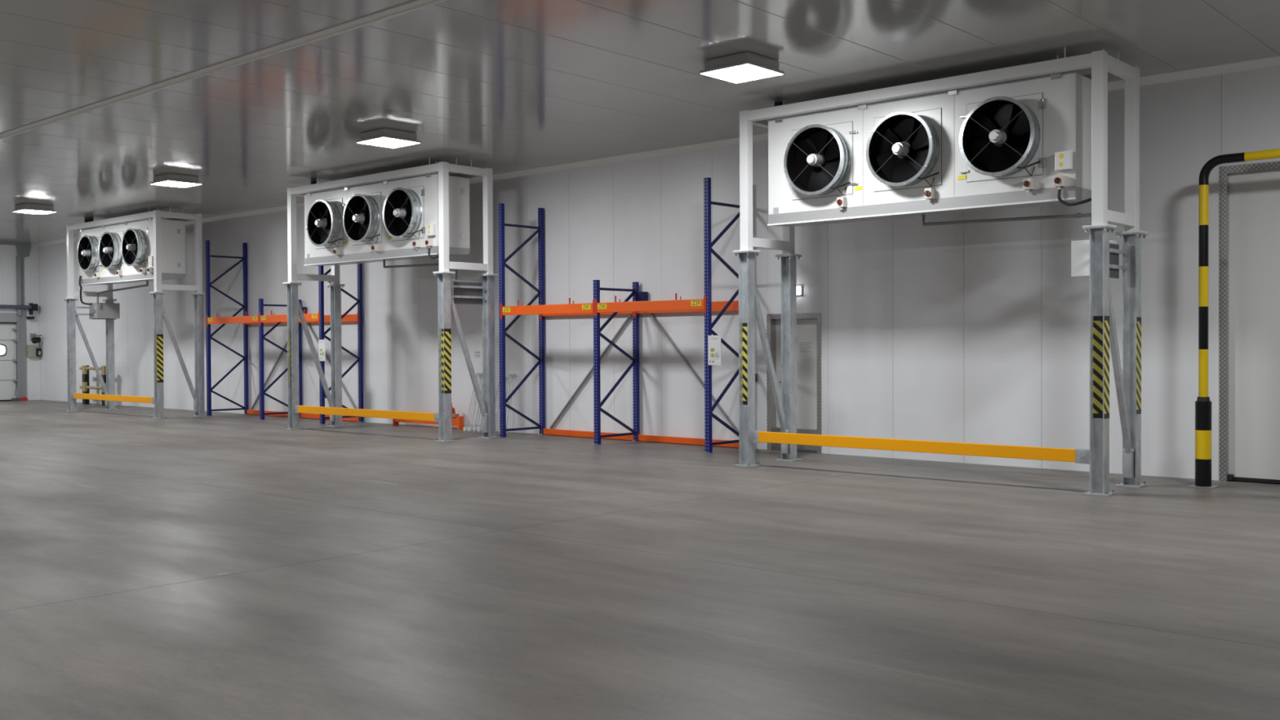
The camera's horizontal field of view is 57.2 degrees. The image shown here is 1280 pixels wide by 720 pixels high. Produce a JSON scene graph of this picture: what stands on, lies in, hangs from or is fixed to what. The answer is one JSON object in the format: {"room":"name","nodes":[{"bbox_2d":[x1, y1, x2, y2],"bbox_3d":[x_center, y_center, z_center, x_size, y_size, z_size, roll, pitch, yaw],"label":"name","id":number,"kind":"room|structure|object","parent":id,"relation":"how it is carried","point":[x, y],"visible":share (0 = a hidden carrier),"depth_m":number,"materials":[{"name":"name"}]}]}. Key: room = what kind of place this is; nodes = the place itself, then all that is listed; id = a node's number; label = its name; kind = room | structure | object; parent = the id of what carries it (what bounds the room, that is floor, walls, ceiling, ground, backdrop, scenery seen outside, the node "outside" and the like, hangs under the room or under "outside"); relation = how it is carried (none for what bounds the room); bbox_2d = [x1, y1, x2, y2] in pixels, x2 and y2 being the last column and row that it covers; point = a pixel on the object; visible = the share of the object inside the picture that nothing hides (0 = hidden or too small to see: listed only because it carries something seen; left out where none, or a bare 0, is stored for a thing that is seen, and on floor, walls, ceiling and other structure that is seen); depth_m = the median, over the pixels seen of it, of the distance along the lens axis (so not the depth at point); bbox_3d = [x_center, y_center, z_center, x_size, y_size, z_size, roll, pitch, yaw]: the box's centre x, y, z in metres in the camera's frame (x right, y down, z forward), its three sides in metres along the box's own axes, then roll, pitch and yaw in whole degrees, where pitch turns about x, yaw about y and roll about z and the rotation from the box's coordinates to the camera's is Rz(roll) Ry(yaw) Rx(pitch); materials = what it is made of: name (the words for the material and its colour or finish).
{"room":"warehouse","nodes":[
{"label":"warehouse","id":0,"kind":"room"},
{"bbox_2d":[0,243,39,399],"bbox_3d":[-26.167,-1.001,26.800,0.200,4.935,23.700,0,1,42],"label":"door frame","id":1,"kind":"structure","parent":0,"point":[8,253],"depth_m":35.33,"materials":[{"name":"grey"}]},
{"bbox_2d":[0,240,30,245],"bbox_3d":[-26.102,-3.322,26.666,0.050,0.090,23.250,0,1,42],"label":"trim","id":2,"kind":"structure","parent":1,"relation":"attached to","point":[1,242],"depth_m":34.98,"materials":[{"name":"grey metal"}]},
{"bbox_2d":[0,244,38,401],"bbox_3d":[-19.287,-1.092,34.283,0.330,4.645,3.130,0,1,42],"label":"door","id":3,"kind":"structure","parent":1,"relation":"in","point":[13,384],"depth_m":35.04,"materials":[{"name":"white metal"}]},
{"bbox_2d":[26,345,41,356],"bbox_3d":[-18.259,-0.270,35.359,0.222,0.360,0.340,0,1,42],"label":"controller","id":4,"kind":"object","parent":1,"relation":"attached to","point":[32,351],"visible":1,"depth_m":35.33,"materials":[{"name":"grey"}]},
{"bbox_2d":[30,333,41,343],"bbox_3d":[-18.194,-0.645,35.297,0.397,0.309,0.250,0,1,42],"label":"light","id":5,"kind":"object","parent":1,"relation":"attached to","point":[34,340],"visible":1,"depth_m":35.23,"materials":[{"name":"grey plastic"}]},
{"bbox_2d":[0,400,1279,719],"bbox_3d":[-9.754,1.538,12.546,43.900,0.120,24.400,0,1,42],"label":"floor","id":6,"kind":"structure","parent":0,"point":[180,566],"depth_m":7.98,"materials":[{"name":"grey concrete"}]},
{"bbox_2d":[11,396,27,400],"bbox_3d":[-18.492,1.162,34.975,0.120,0.110,0.420,0,1,42],"label":"chock","id":7,"kind":"object","parent":6,"relation":"on","point":[24,398],"visible":1,"depth_m":34.95,"materials":[{"name":"red plastic"}]},
{"bbox_2d":[79,365,106,405],"bbox_3d":[-15.075,0.695,32.387,1.680,1.081,0.124,0,1,42],"label":"barrier","id":8,"kind":"object","parent":6,"relation":"on","point":[85,387],"visible":0.76,"depth_m":32.63,"materials":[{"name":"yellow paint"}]},
{"bbox_2d":[63,206,206,418],"bbox_3d":[-12.110,-1.088,27.989,4.832,4.735,1.220,0,1,42],"label":"stand","id":9,"kind":"object","parent":6,"relation":"on","point":[109,397],"visible":0.93,"depth_m":26.80,"materials":[{"name":"white paint"}]},
{"bbox_2d":[75,302,119,319],"bbox_3d":[-13.579,-1.228,29.431,0.340,0.410,1.012,0,1,42],"label":"control box","id":10,"kind":"object","parent":9,"relation":"attached to","point":[100,310],"visible":0.98,"depth_m":29.40,"materials":[{"name":"silver metal"}]},
{"bbox_2d":[76,217,185,305],"bbox_3d":[-12.228,-2.402,27.856,4.037,2.101,1.000,0,1,42],"label":"cooler","id":11,"kind":"object","parent":9,"relation":"hanging from","point":[122,252],"visible":0.98,"depth_m":27.08,"materials":[{"name":"white metal"}]},
{"bbox_2d":[93,272,100,279],"bbox_3d":[-13.062,-2.029,28.220,0.090,0.150,0.112,0,1,42],"label":"switch","id":12,"kind":"object","parent":11,"relation":"attached to","point":[97,275],"depth_m":28.20,"materials":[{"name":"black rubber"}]},
{"bbox_2d":[116,270,122,276],"bbox_3d":[-12.180,-2.022,27.434,0.090,0.150,0.112,0,1,42],"label":"switch","id":13,"kind":"object","parent":11,"relation":"attached to","point":[119,273],"depth_m":27.41,"materials":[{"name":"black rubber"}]},
{"bbox_2d":[80,272,185,285],"bbox_3d":[-12.141,-1.910,27.948,4.000,0.140,0.720,0,1,42],"label":"drip tray","id":14,"kind":"object","parent":11,"relation":"on","point":[122,277],"depth_m":27.47,"materials":[{"name":"silver metal"}]},
{"bbox_2d":[139,267,146,274],"bbox_3d":[-11.296,-2.016,26.646,0.090,0.150,0.112,0,1,42],"label":"switch","id":15,"kind":"object","parent":11,"relation":"attached to","point":[143,270],"depth_m":26.63,"materials":[{"name":"white plastic"}]},
{"bbox_2d":[146,266,152,274],"bbox_3d":[-11.038,-2.014,26.416,0.090,0.150,0.112,0,1,42],"label":"switch","id":16,"kind":"object","parent":11,"relation":"attached to","point":[149,269],"depth_m":26.39,"materials":[{"name":"white plastic"}]},
{"bbox_2d":[204,240,364,424],"bbox_3d":[-7.840,-0.717,25.621,4.680,4.015,1.045,0,1,42],"label":"rack","id":17,"kind":"object","parent":6,"relation":"on","point":[261,319],"visible":0.91,"depth_m":25.60,"materials":[{"name":"blue"}]},
{"bbox_2d":[318,339,325,360],"bbox_3d":[-6.414,-0.195,23.660,0.235,0.430,0.012,0,1,42],"label":"placard","id":18,"kind":"object","parent":17,"relation":"attached to","point":[322,343],"visible":1,"depth_m":23.66,"materials":[{"name":"white"}]},
{"bbox_2d":[282,157,499,442],"bbox_3d":[-4.628,-1.034,21.319,4.832,4.735,1.220,0,1,42],"label":"stand","id":19,"kind":"object","parent":6,"relation":"on","point":[446,305],"visible":0.97,"depth_m":20.15,"materials":[{"name":"silver metal"}]},
{"bbox_2d":[303,173,470,279],"bbox_3d":[-4.674,-2.342,21.122,4.229,2.115,1.000,0,1,42],"label":"cooler","id":20,"kind":"object","parent":19,"relation":"hanging from","point":[397,219],"visible":0.99,"depth_m":20.66,"materials":[{"name":"white metal"}]},
{"bbox_2d":[333,248,340,256],"bbox_3d":[-5.580,-1.975,21.550,0.090,0.150,0.112,0,1,42],"label":"switch","id":21,"kind":"object","parent":20,"relation":"attached to","point":[336,251],"depth_m":21.53,"materials":[{"name":"white plastic"}]},
{"bbox_2d":[371,244,378,253],"bbox_3d":[-4.698,-1.969,20.764,0.090,0.150,0.112,0,1,42],"label":"switch","id":22,"kind":"object","parent":20,"relation":"attached to","point":[375,247],"depth_m":20.74,"materials":[{"name":"white plastic"}]},
{"bbox_2d":[304,245,470,266],"bbox_3d":[-4.659,-1.856,21.277,4.000,0.140,0.720,0,1,42],"label":"drip tray","id":23,"kind":"object","parent":20,"relation":"on","point":[399,252],"depth_m":20.87,"materials":[{"name":"silver metal"}]},
{"bbox_2d":[412,240,420,248],"bbox_3d":[-3.814,-1.963,19.975,0.090,0.150,0.112,0,1,42],"label":"switch","id":24,"kind":"object","parent":20,"relation":"attached to","point":[416,243],"depth_m":19.96,"materials":[{"name":"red plastic"}]},
{"bbox_2d":[425,239,432,248],"bbox_3d":[-3.556,-1.961,19.746,0.090,0.150,0.112,0,1,42],"label":"switch","id":25,"kind":"object","parent":20,"relation":"attached to","point":[428,242],"depth_m":19.72,"materials":[{"name":"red plastic"}]},
{"bbox_2d":[450,279,484,304],"bbox_3d":[-3.065,-1.151,19.922,0.340,0.410,0.810,0,1,42],"label":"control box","id":26,"kind":"object","parent":19,"relation":"attached to","point":[463,291],"visible":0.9,"depth_m":19.86,"materials":[{"name":"silver metal"}]},
{"bbox_2d":[392,416,463,430],"bbox_3d":[-4.126,1.181,22.762,2.060,0.260,0.110,0,1,42],"label":"beam","id":27,"kind":"structure","parent":6,"relation":"on","point":[458,421],"depth_m":22.54,"materials":[{"name":"orange metal"}]},
{"bbox_2d":[451,413,458,417],"bbox_3d":[-3.577,1.049,22.250,0.340,0.061,0.100,0,1,42],"label":"cardboard box","id":28,"kind":"object","parent":27,"relation":"on","point":[452,415],"visible":0.48,"depth_m":22.13,"materials":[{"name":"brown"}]},
{"bbox_2d":[451,402,455,413],"bbox_3d":[-3.673,0.912,22.367,0.420,0.210,0.050,0,1,42],"label":"bracket","id":29,"kind":"object","parent":28,"relation":"on","point":[453,411],"visible":0.24,"depth_m":22.24,"materials":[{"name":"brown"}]},
{"bbox_2d":[463,372,482,431],"bbox_3d":[-3.113,0.777,21.897,0.180,1.082,0.338,0,1,42],"label":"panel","id":30,"kind":"object","parent":6,"relation":"on","point":[465,428],"visible":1,"depth_m":21.86,"materials":[{"name":"white paint"}]},
{"bbox_2d":[472,385,483,431],"bbox_3d":[-2.943,0.793,21.787,0.180,1.052,0.278,0,1,42],"label":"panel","id":31,"kind":"object","parent":6,"relation":"on","point":[479,429],"visible":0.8,"depth_m":21.74,"materials":[{"name":"white paint"}]},
{"bbox_2d":[495,376,506,432],"bbox_3d":[-2.621,0.805,21.472,0.180,1.032,0.318,0,1,42],"label":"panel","id":32,"kind":"object","parent":6,"relation":"on","point":[505,376],"visible":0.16,"depth_m":21.48,"materials":[{"name":"white paint"}]},
{"bbox_2d":[498,373,515,433],"bbox_3d":[-2.414,0.781,21.328,0.180,1.082,0.258,0,1,42],"label":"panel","id":33,"kind":"object","parent":6,"relation":"on","point":[509,374],"visible":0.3,"depth_m":21.35,"materials":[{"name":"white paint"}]},
{"bbox_2d":[497,177,739,453],"bbox_3d":[-0.374,-0.664,18.965,4.605,4.015,1.045,0,1,42],"label":"rack","id":34,"kind":"object","parent":6,"relation":"on","point":[640,304],"visible":0.93,"depth_m":18.94,"materials":[{"name":"blue"}]},
{"bbox_2d":[707,335,720,364],"bbox_3d":[1.076,-0.141,16.982,0.235,0.430,0.012,0,1,42],"label":"placard","id":35,"kind":"object","parent":34,"relation":"attached to","point":[713,341],"visible":1,"depth_m":16.98,"materials":[{"name":"white plastic"}]},
{"bbox_2d":[732,46,1147,496],"bbox_3d":[3.417,-0.977,14.146,4.832,4.735,1.220,0,1,42],"label":"stand","id":36,"kind":"object","parent":6,"relation":"on","point":[1106,69],"visible":0.94,"depth_m":12.99,"materials":[{"name":"silver metal"}]},
{"bbox_2d":[766,70,1091,226],"bbox_3d":[3.371,-2.284,13.948,4.229,2.115,1.000,0,1,42],"label":"cooler","id":37,"kind":"object","parent":36,"relation":"hanging from","point":[1025,142],"visible":0.98,"depth_m":13.54,"materials":[{"name":"white metal"}]},
{"bbox_2d":[836,196,846,209],"bbox_3d":[2.466,-1.918,14.377,0.090,0.150,0.112,0,1,42],"label":"switch","id":38,"kind":"object","parent":37,"relation":"attached to","point":[841,201],"depth_m":14.36,"materials":[{"name":"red plastic"}]},
{"bbox_2d":[924,187,934,201],"bbox_3d":[3.347,-1.912,13.591,0.090,0.150,0.112,0,1,42],"label":"switch","id":39,"kind":"object","parent":37,"relation":"attached to","point":[929,193],"depth_m":13.57,"materials":[{"name":"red plastic"}]},
{"bbox_2d":[768,186,1091,226],"bbox_3d":[3.386,-1.799,14.104,4.000,0.140,0.720,0,1,42],"label":"drip tray","id":40,"kind":"object","parent":37,"relation":"on","point":[1039,196],"depth_m":13.71,"materials":[{"name":"silver metal"}]},
{"bbox_2d":[1022,177,1033,192],"bbox_3d":[4.232,-1.905,12.802,0.090,0.150,0.112,0,1,42],"label":"switch","id":41,"kind":"object","parent":37,"relation":"attached to","point":[1028,183],"depth_m":12.78,"materials":[{"name":"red plastic"}]},
{"bbox_2d":[1053,174,1065,189],"bbox_3d":[4.489,-1.904,12.573,0.090,0.150,0.112,0,1,42],"label":"switch","id":42,"kind":"object","parent":37,"relation":"attached to","point":[1059,180],"depth_m":12.55,"materials":[{"name":"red plastic"}]},
{"bbox_2d":[1071,240,1127,278],"bbox_3d":[4.958,-1.094,12.769,0.400,0.410,0.810,0,1,42],"label":"control box","id":43,"kind":"object","parent":36,"relation":"attached to","point":[1080,249],"visible":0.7,"depth_m":12.71,"materials":[{"name":"silver metal"}]},
{"bbox_2d":[1186,148,1279,488],"bbox_3d":[7.216,-0.411,11.974,3.010,3.624,0.260,0,1,42],"label":"guard","id":44,"kind":"object","parent":6,"relation":"on","point":[1202,404],"visible":1,"depth_m":12.84,"materials":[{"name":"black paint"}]},
{"bbox_2d":[0,0,1279,243],"bbox_3d":[-9.878,-3.354,12.367,43.700,0.200,23.900,0,1,42],"label":"ceiling","id":45,"kind":"structure","parent":0,"point":[501,86],"depth_m":13.34,"materials":[{"name":"grey metal"}]},
{"bbox_2d":[12,203,56,214],"bbox_3d":[-13.382,-3.330,25.929,0.670,0.183,0.670,0,1,42],"label":"ceiling lamp","id":46,"kind":"object","parent":45,"relation":"attached to","point":[31,208],"visible":1,"depth_m":25.74,"materials":[{"name":"grey plastic"}]},
{"bbox_2d":[13,209,53,214],"bbox_3d":[-13.381,-3.254,25.930,0.650,0.032,0.650,0,1,42],"label":"diffuser","id":47,"kind":"object","parent":46,"relation":"attached to","point":[31,211],"depth_m":25.80,"materials":[{"name":"white plastic"}]},
{"bbox_2d":[150,173,202,187],"bbox_3d":[-8.545,-3.295,21.617,0.670,0.183,0.670,0,1,42],"label":"ceiling lamp","id":48,"kind":"object","parent":45,"relation":"attached to","point":[171,180],"visible":1,"depth_m":21.43,"materials":[{"name":"grey plastic"}]},
{"bbox_2d":[151,181,199,187],"bbox_3d":[-8.544,-3.220,21.618,0.650,0.032,0.650,0,1,42],"label":"diffuser","id":49,"kind":"object","parent":48,"relation":"attached to","point":[173,184],"depth_m":21.49,"materials":[{"name":"white plastic"}]},
{"bbox_2d":[0,0,447,139],"bbox_3d":[-7.203,-3.296,15.369,43.300,0.028,0.160,0,1,42],"label":"trim","id":50,"kind":"structure","parent":45,"relation":"attached to","point":[415,5],"depth_m":12.79,"materials":[{"name":"white metal"}]},
{"bbox_2d":[355,128,421,147],"bbox_3d":[-3.708,-3.261,17.305,0.670,0.183,0.670,0,1,42],"label":"ceiling lamp","id":51,"kind":"object","parent":45,"relation":"attached to","point":[384,137],"visible":1,"depth_m":17.13,"materials":[{"name":"grey plastic"}]},
{"bbox_2d":[359,137,419,147],"bbox_3d":[-3.708,-3.185,17.306,0.650,0.032,0.650,0,1,42],"label":"diffuser","id":52,"kind":"object","parent":51,"relation":"attached to","point":[389,142],"depth_m":17.18,"materials":[{"name":"white plastic"}]},
{"bbox_2d":[699,51,784,83],"bbox_3d":[1.129,-3.226,12.993,0.670,0.183,0.670,0,1,42],"label":"ceiling lamp","id":53,"kind":"object","parent":45,"relation":"attached to","point":[744,66],"visible":1,"depth_m":12.83,"materials":[{"name":"grey plastic"}]},
{"bbox_2d":[701,64,781,83],"bbox_3d":[1.129,-3.151,12.994,0.650,0.032,0.650,0,1,42],"label":"diffuser","id":54,"kind":"object","parent":53,"relation":"attached to","point":[735,73],"depth_m":12.88,"materials":[{"name":"white plastic"}]},
{"bbox_2d":[38,66,1279,480],"bbox_3d":[-1.980,-1.047,21.244,43.700,4.935,0.200,0,1,42],"label":"wall","id":55,"kind":"structure","parent":0,"point":[977,332],"depth_m":17.71,"materials":[{"name":"grey metal"}]},
{"bbox_2d":[473,351,480,358],"bbox_3d":[-3.066,-0.105,22.093,0.200,0.140,0.002,0,1,42],"label":"sticker","id":56,"kind":"object","parent":55,"relation":"attached to","point":[477,354],"visible":1,"depth_m":22.09,"materials":[{"name":"white"}]},
{"bbox_2d":[35,56,1279,246],"bbox_3d":[-2.083,-3.367,21.110,43.300,0.090,0.075,0,1,42],"label":"trim","id":57,"kind":"structure","parent":55,"relation":"attached to","point":[1272,61],"depth_m":18.55,"materials":[{"name":"white"}]},
{"bbox_2d":[755,373,757,382],"bbox_3d":[1.736,0.270,17.774,0.070,0.120,0.070,0,1,42],"label":"button","id":58,"kind":"object","parent":55,"relation":"attached to","point":[756,375],"visible":0.38,"depth_m":17.75,"materials":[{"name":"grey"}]},
{"bbox_2d":[766,312,822,453],"bbox_3d":[2.340,0.331,17.419,0.965,2.040,0.216,0,1,42],"label":"door","id":59,"kind":"structure","parent":55,"relation":"in","point":[808,325],"depth_m":17.37,"materials":[{"name":"white metal"}]},
{"bbox_2d":[796,285,802,295],"bbox_3d":[2.304,-1.020,17.244,0.170,0.150,0.070,0,1,42],"label":"wall lamp","id":60,"kind":"object","parent":55,"relation":"attached to","point":[799,288],"visible":0.55,"depth_m":17.19,"materials":[{"name":"grey plastic"}]},
{"bbox_2d":[1218,160,1279,483],"bbox_3d":[7.606,-0.405,12.661,2.470,3.590,0.170,0,1,42],"label":"door","id":61,"kind":"structure","parent":55,"relation":"in","point":[1250,193],"depth_m":13.27,"materials":[{"name":"white metal"}]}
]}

